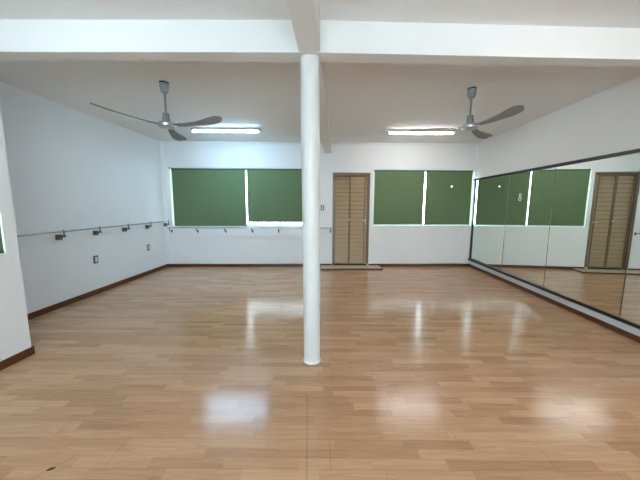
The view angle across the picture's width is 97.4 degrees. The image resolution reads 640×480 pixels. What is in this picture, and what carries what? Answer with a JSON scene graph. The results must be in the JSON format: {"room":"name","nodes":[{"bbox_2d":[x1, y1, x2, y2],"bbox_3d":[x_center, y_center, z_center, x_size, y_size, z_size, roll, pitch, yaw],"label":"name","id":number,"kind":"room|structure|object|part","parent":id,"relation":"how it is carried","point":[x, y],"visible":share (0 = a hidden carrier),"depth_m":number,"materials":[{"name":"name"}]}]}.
{"room":"dance studio","nodes":[
{"label":"dance studio","id":0,"kind":"room"},
{"bbox_2d":[0,109,30,360],"bbox_3d":[-2.979,0.023,-0.065,0.161,2.850,5.300,0,7,2],"label":"wall","id":1,"kind":"structure","parent":0,"point":[14,326],"depth_m":2.53,"materials":[{"name":"white paint"}]},
{"bbox_2d":[0,226,3,253],"bbox_3d":[-2.854,-0.407,1.634,0.050,1.250,1.593,0,7,2],"label":"roller blind","id":2,"kind":"object","parent":1,"relation":"attached to","point":[1,242],"visible":1,"depth_m":2.48,"materials":[{"name":"green fabric"}]},
{"bbox_2d":[0,346,34,370],"bbox_3d":[-2.892,1.386,0.209,0.016,0.078,5.114,0,7,2],"label":"baseboard","id":3,"kind":"structure","parent":1,"relation":"attached to","point":[5,363],"depth_m":2.58,"materials":[{"name":"brown wood"}]},
{"bbox_2d":[0,81,166,313],"bbox_3d":[-3.716,-0.539,4.444,0.160,2.850,4.000,0,7,2],"label":"wall","id":4,"kind":"structure","parent":0,"point":[69,168],"depth_m":4.20,"materials":[{"name":"white paint"}]},
{"bbox_2d":[17,220,169,239],"bbox_3d":[-3.562,-0.185,4.818,0.125,0.140,3.268,0,7,2],"label":"ballet barre","id":5,"kind":"object","parent":4,"relation":"attached to","point":[124,229],"visible":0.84,"depth_m":4.47,"materials":[{"name":"silver metal"}]},
{"bbox_2d":[93,255,98,263],"bbox_3d":[-3.631,0.315,4.556,0.016,0.125,0.085,0,7,2],"label":"wall socket","id":6,"kind":"object","parent":4,"relation":"attached to","point":[95,258],"visible":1,"depth_m":4.54,"materials":[{"name":"grey plastic"}]},
{"bbox_2d":[27,264,168,319],"bbox_3d":[-3.632,0.831,4.661,0.015,0.078,3.900,0,7,2],"label":"baseboard","id":7,"kind":"structure","parent":4,"relation":"attached to","point":[40,312],"depth_m":4.39,"materials":[{"name":"brown wood"}]},
{"bbox_2d":[0,266,639,479],"bbox_3d":[-0.069,1.223,2.320,8.200,0.100,9.900,0,7,1],"label":"floor","id":8,"kind":"structure","parent":0,"point":[422,372],"depth_m":2.27,"materials":[{"name":"laminate"}]},
{"bbox_2d":[300,54,320,364],"bbox_3d":[-0.078,-0.164,2.456,0.166,2.620,0.166,0,9,1],"label":"support column","id":9,"kind":"structure","parent":8,"relation":"on","point":[309,63],"depth_m":2.37,"materials":[{"name":"paint"}]},
{"bbox_2d":[320,265,382,269],"bbox_3d":[0.713,0.639,6.504,1.413,0.032,0.357,0,7,-1],"label":"threshold step","id":10,"kind":"structure","parent":8,"relation":"on","point":[323,267],"depth_m":6.44,"materials":[{"name":"laminate"}]},
{"bbox_2d":[0,0,639,143],"bbox_3d":[-0.059,-1.714,1.955,8.200,0.120,9.900,0,7,1],"label":"ceiling","id":11,"kind":"structure","parent":0,"point":[366,100],"depth_m":3.19,"materials":[{"name":"paint"}]},
{"bbox_2d":[90,80,221,140],"bbox_3d":[-1.894,-1.552,3.168,1.182,0.513,1.121,7,10,44],"label":"ceiling fan","id":12,"kind":"object","parent":11,"relation":"hanging from","point":[165,123],"visible":1,"depth_m":3.24,"materials":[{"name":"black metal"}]},
{"bbox_3d":[-2.063,-1.339,2.974,0.150,0.091,0.570,7,9,42],"label":"blade","id":13,"kind":"part","parent":12,"relation":"part of","materials":[{"name":"grey metal"}]},
{"bbox_3d":[-1.798,-1.581,3.266,0.022,0.250,0.022,0,7,1],"label":"down rod","id":14,"kind":"part","parent":12,"relation":"part of","materials":[{"name":"grey metal"}]},
{"bbox_3d":[-1.799,-1.345,3.296,0.196,0.070,0.196,0,7,1],"label":"motor","id":15,"kind":"part","parent":12,"relation":"part of","materials":[{"name":"silver metal"}]},
{"bbox_3d":[-1.895,-1.383,3.698,0.150,0.045,0.570,-1,7,-11],"label":"blade","id":16,"kind":"part","parent":12,"relation":"part of","materials":[{"name":"grey metal"}]},
{"bbox_3d":[-1.388,-1.358,3.232,0.570,0.071,0.150,2,7,11],"label":"blade","id":17,"kind":"part","parent":12,"relation":"part of","materials":[{"name":"grey metal"}]},
{"bbox_2d":[190,127,260,132],"bbox_3d":[-1.739,-2.027,5.200,1.290,0.070,0.104,0,7,-1],"label":"lamp","id":18,"kind":"object","parent":11,"relation":"attached to","point":[192,129],"visible":1,"depth_m":5.16,"materials":[{"name":"white plastic"}]},
{"bbox_2d":[286,0,330,152],"bbox_3d":[-0.094,-1.519,1.803,0.176,0.231,9.166,1,7,4],"label":"beam","id":19,"kind":"structure","parent":11,"relation":"attached to","point":[304,14],"depth_m":1.97,"materials":[{"name":"white paint"}]},
{"bbox_2d":[0,19,639,66],"bbox_3d":[0.216,-1.573,2.245,6.547,0.230,0.172,0,7,-1],"label":"cross beam","id":20,"kind":"structure","parent":11,"relation":"attached to","point":[101,40],"depth_m":2.18,"materials":[{"name":"white paint"}]},
{"bbox_2d":[386,129,455,134],"bbox_3d":[1.898,-2.026,5.289,1.290,0.070,0.104,0,7,-1],"label":"lamp","id":21,"kind":"object","parent":11,"relation":"attached to","point":[389,131],"visible":0.99,"depth_m":5.25,"materials":[{"name":"white plastic"}]},
{"bbox_2d":[409,87,524,138],"bbox_3d":[1.749,-1.572,3.315,1.201,0.486,1.185,0,7,1],"label":"ceiling fan","id":22,"kind":"object","parent":11,"relation":"hanging from","point":[470,125],"visible":1,"depth_m":3.35,"materials":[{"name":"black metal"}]},
{"bbox_3d":[1.424,-1.394,3.540,0.570,0.036,0.150,2,7,18],"label":"blade","id":23,"kind":"part","parent":22,"relation":"part of","materials":[{"name":"grey"}]},
{"bbox_3d":[1.824,-1.376,3.430,0.196,0.070,0.196,0,7,1],"label":"motor","id":24,"kind":"part","parent":22,"relation":"part of","materials":[{"name":"silver metal"}]},
{"bbox_3d":[1.825,-1.599,3.402,0.022,0.223,0.022,0,7,1],"label":"down rod","id":25,"kind":"part","parent":22,"relation":"part of","materials":[{"name":"grey metal"}]},
{"bbox_3d":[2.121,-1.403,3.720,0.570,0.037,0.150,-6,9,-42],"label":"blade","id":26,"kind":"part","parent":22,"relation":"part of","materials":[{"name":"grey metal"}]},
{"bbox_3d":[1.935,-1.335,3.032,0.150,0.043,0.570,-1,7,-13],"label":"blade","id":27,"kind":"part","parent":22,"relation":"part of","materials":[{"name":"grey metal"}]},
{"bbox_2d":[163,143,476,264],"bbox_3d":[0.020,-0.793,6.585,7.760,2.850,0.162,0,7,-1],"label":"wall","id":28,"kind":"structure","parent":0,"point":[387,244],"depth_m":6.53,"materials":[{"name":"white paint"}]},
{"bbox_2d":[159,141,170,263],"bbox_3d":[-3.527,-0.822,6.395,0.060,2.770,0.050,0,7,-1],"label":"trim","id":29,"kind":"structure","parent":28,"relation":"attached to","point":[160,143],"depth_m":6.38,"materials":[{"name":"white paint"}]},
{"bbox_2d":[171,168,301,226],"bbox_3d":[-1.756,-0.977,6.501,3.275,1.325,0.143,0,7,-1],"label":"window","id":30,"kind":"structure","parent":28,"relation":"in","point":[279,224],"depth_m":6.54,"materials":[{"name":"white metal"}]},
{"bbox_2d":[169,167,246,225],"bbox_3d":[-2.546,-0.960,6.445,1.708,1.369,0.062,0,7,-1],"label":"roller blind","id":31,"kind":"object","parent":30,"relation":"attached to","point":[201,196],"visible":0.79,"depth_m":6.43,"materials":[{"name":"green fabric"}]},
{"bbox_3d":[-1.758,-0.323,6.557,3.275,0.012,0.092,0,7,-1],"label":"sill","id":32,"kind":"part","parent":30,"relation":"part of","materials":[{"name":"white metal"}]},
{"bbox_2d":[246,168,301,222],"bbox_3d":[-0.906,-1.019,6.481,1.535,1.227,0.050,0,7,-1],"label":"roller blind","id":33,"kind":"object","parent":30,"relation":"attached to","point":[273,195],"visible":0.72,"depth_m":6.46,"materials":[{"name":"green fabric"}]},
{"bbox_2d":[167,227,331,232],"bbox_3d":[-1.591,-0.231,6.466,3.735,0.133,0.144,0,7,-1],"label":"ballet barre","id":34,"kind":"object","parent":28,"relation":"attached to","point":[330,228],"visible":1,"depth_m":6.40,"materials":[{"name":"grey metal"}]},
{"bbox_3d":[-1.589,-0.277,6.401,3.735,0.026,0.026,0,7,-1],"label":"rail","id":35,"kind":"part","parent":34,"relation":"part of","materials":[{"name":"grey metal"}]},
{"bbox_2d":[168,264,331,266],"bbox_3d":[-1.643,0.597,6.633,3.840,0.068,0.014,0,7,-1],"label":"baseboard","id":36,"kind":"structure","parent":28,"relation":"attached to","point":[169,265],"depth_m":6.62,"materials":[{"name":"brown wood"}]},
{"bbox_2d":[160,141,477,144],"bbox_3d":[0.027,-2.178,6.315,7.160,0.035,0.036,0,7,-1],"label":"crown molding","id":37,"kind":"structure","parent":28,"relation":"attached to","point":[160,141],"depth_m":6.30,"materials":[{"name":"white paint"}]},
{"bbox_2d":[332,172,369,264],"bbox_3d":[0.719,-0.514,6.630,1.060,2.290,0.172,0,7,-1],"label":"door","id":38,"kind":"structure","parent":28,"relation":"in","point":[351,191],"depth_m":6.60,"materials":[{"name":"brown wood"}]},
{"bbox_3d":[1.074,-0.460,6.628,0.056,2.085,0.025,0,7,-1],"label":"panel","id":39,"kind":"part","parent":38,"relation":"part of","materials":[{"name":"brown wood"}]},
{"bbox_2d":[369,264,468,266],"bbox_3d":[2.376,0.600,6.725,2.440,0.068,0.014,0,7,-1],"label":"baseboard","id":40,"kind":"structure","parent":28,"relation":"attached to","point":[381,265],"depth_m":6.72,"materials":[{"name":"brown wood"}]},
{"bbox_2d":[370,168,472,226],"bbox_3d":[2.375,-0.984,6.595,2.390,1.347,0.142,0,7,-1],"label":"window","id":41,"kind":"structure","parent":28,"relation":"in","point":[373,169],"depth_m":6.58,"materials":[{"name":"white metal"}]},
{"bbox_3d":[1.209,-0.978,6.513,0.055,1.347,0.032,0,7,-1],"label":"casing","id":42,"kind":"part","parent":41,"relation":"part of","materials":[{"name":"white metal"}]},
{"bbox_2d":[373,170,424,223],"bbox_3d":[1.833,-0.993,6.547,1.168,1.258,0.050,0,7,-1],"label":"roller blind","id":43,"kind":"object","parent":41,"relation":"attached to","point":[398,194],"visible":1,"depth_m":6.53,"materials":[{"name":"green fabric"}]},
{"bbox_3d":[2.401,-0.338,6.650,2.335,0.012,0.092,0,7,-1],"label":"sill","id":44,"kind":"part","parent":41,"relation":"part of","materials":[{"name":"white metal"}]},
{"bbox_2d":[424,170,472,224],"bbox_3d":[2.987,-0.991,6.574,1.085,1.260,0.051,0,7,-1],"label":"roller blind","id":45,"kind":"object","parent":41,"relation":"attached to","point":[445,204],"visible":1,"depth_m":6.55,"materials":[{"name":"green fabric"}]},
{"bbox_3d":[2.986,-0.374,6.634,1.077,0.020,0.018,0,7,-1],"label":"rail","id":46,"kind":"part","parent":45,"relation":"part of","materials":[{"name":"white"}]},
{"bbox_2d":[470,76,639,336],"bbox_3d":[3.474,-0.202,1.925,0.160,2.850,9.400,1,7,2],"label":"wall","id":47,"kind":"structure","parent":0,"point":[605,122],"depth_m":3.88,"materials":[{"name":"white paint"}]},
{"bbox_2d":[475,143,478,168],"bbox_3d":[3.590,-1.909,6.423,0.030,0.570,0.050,0,7,-1],"label":"trim","id":48,"kind":"structure","parent":47,"relation":"attached to","point":[477,146],"depth_m":6.42,"materials":[{"name":"white paint"}]},
{"bbox_2d":[468,148,639,328],"bbox_3d":[3.463,-0.170,4.240,0.061,1.900,4.780,1,7,2],"label":"wall mirror","id":49,"kind":"object","parent":47,"relation":"attached to","point":[572,234],"visible":1,"depth_m":3.85,"materials":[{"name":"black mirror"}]},
{"bbox_2d":[469,264,639,342],"bbox_3d":[3.385,1.173,2.161,0.021,0.062,9.280,1,7,3],"label":"baseboard","id":50,"kind":"structure","parent":47,"relation":"attached to","point":[634,337],"depth_m":3.88,"materials":[{"name":"brown wood"}]}
]}

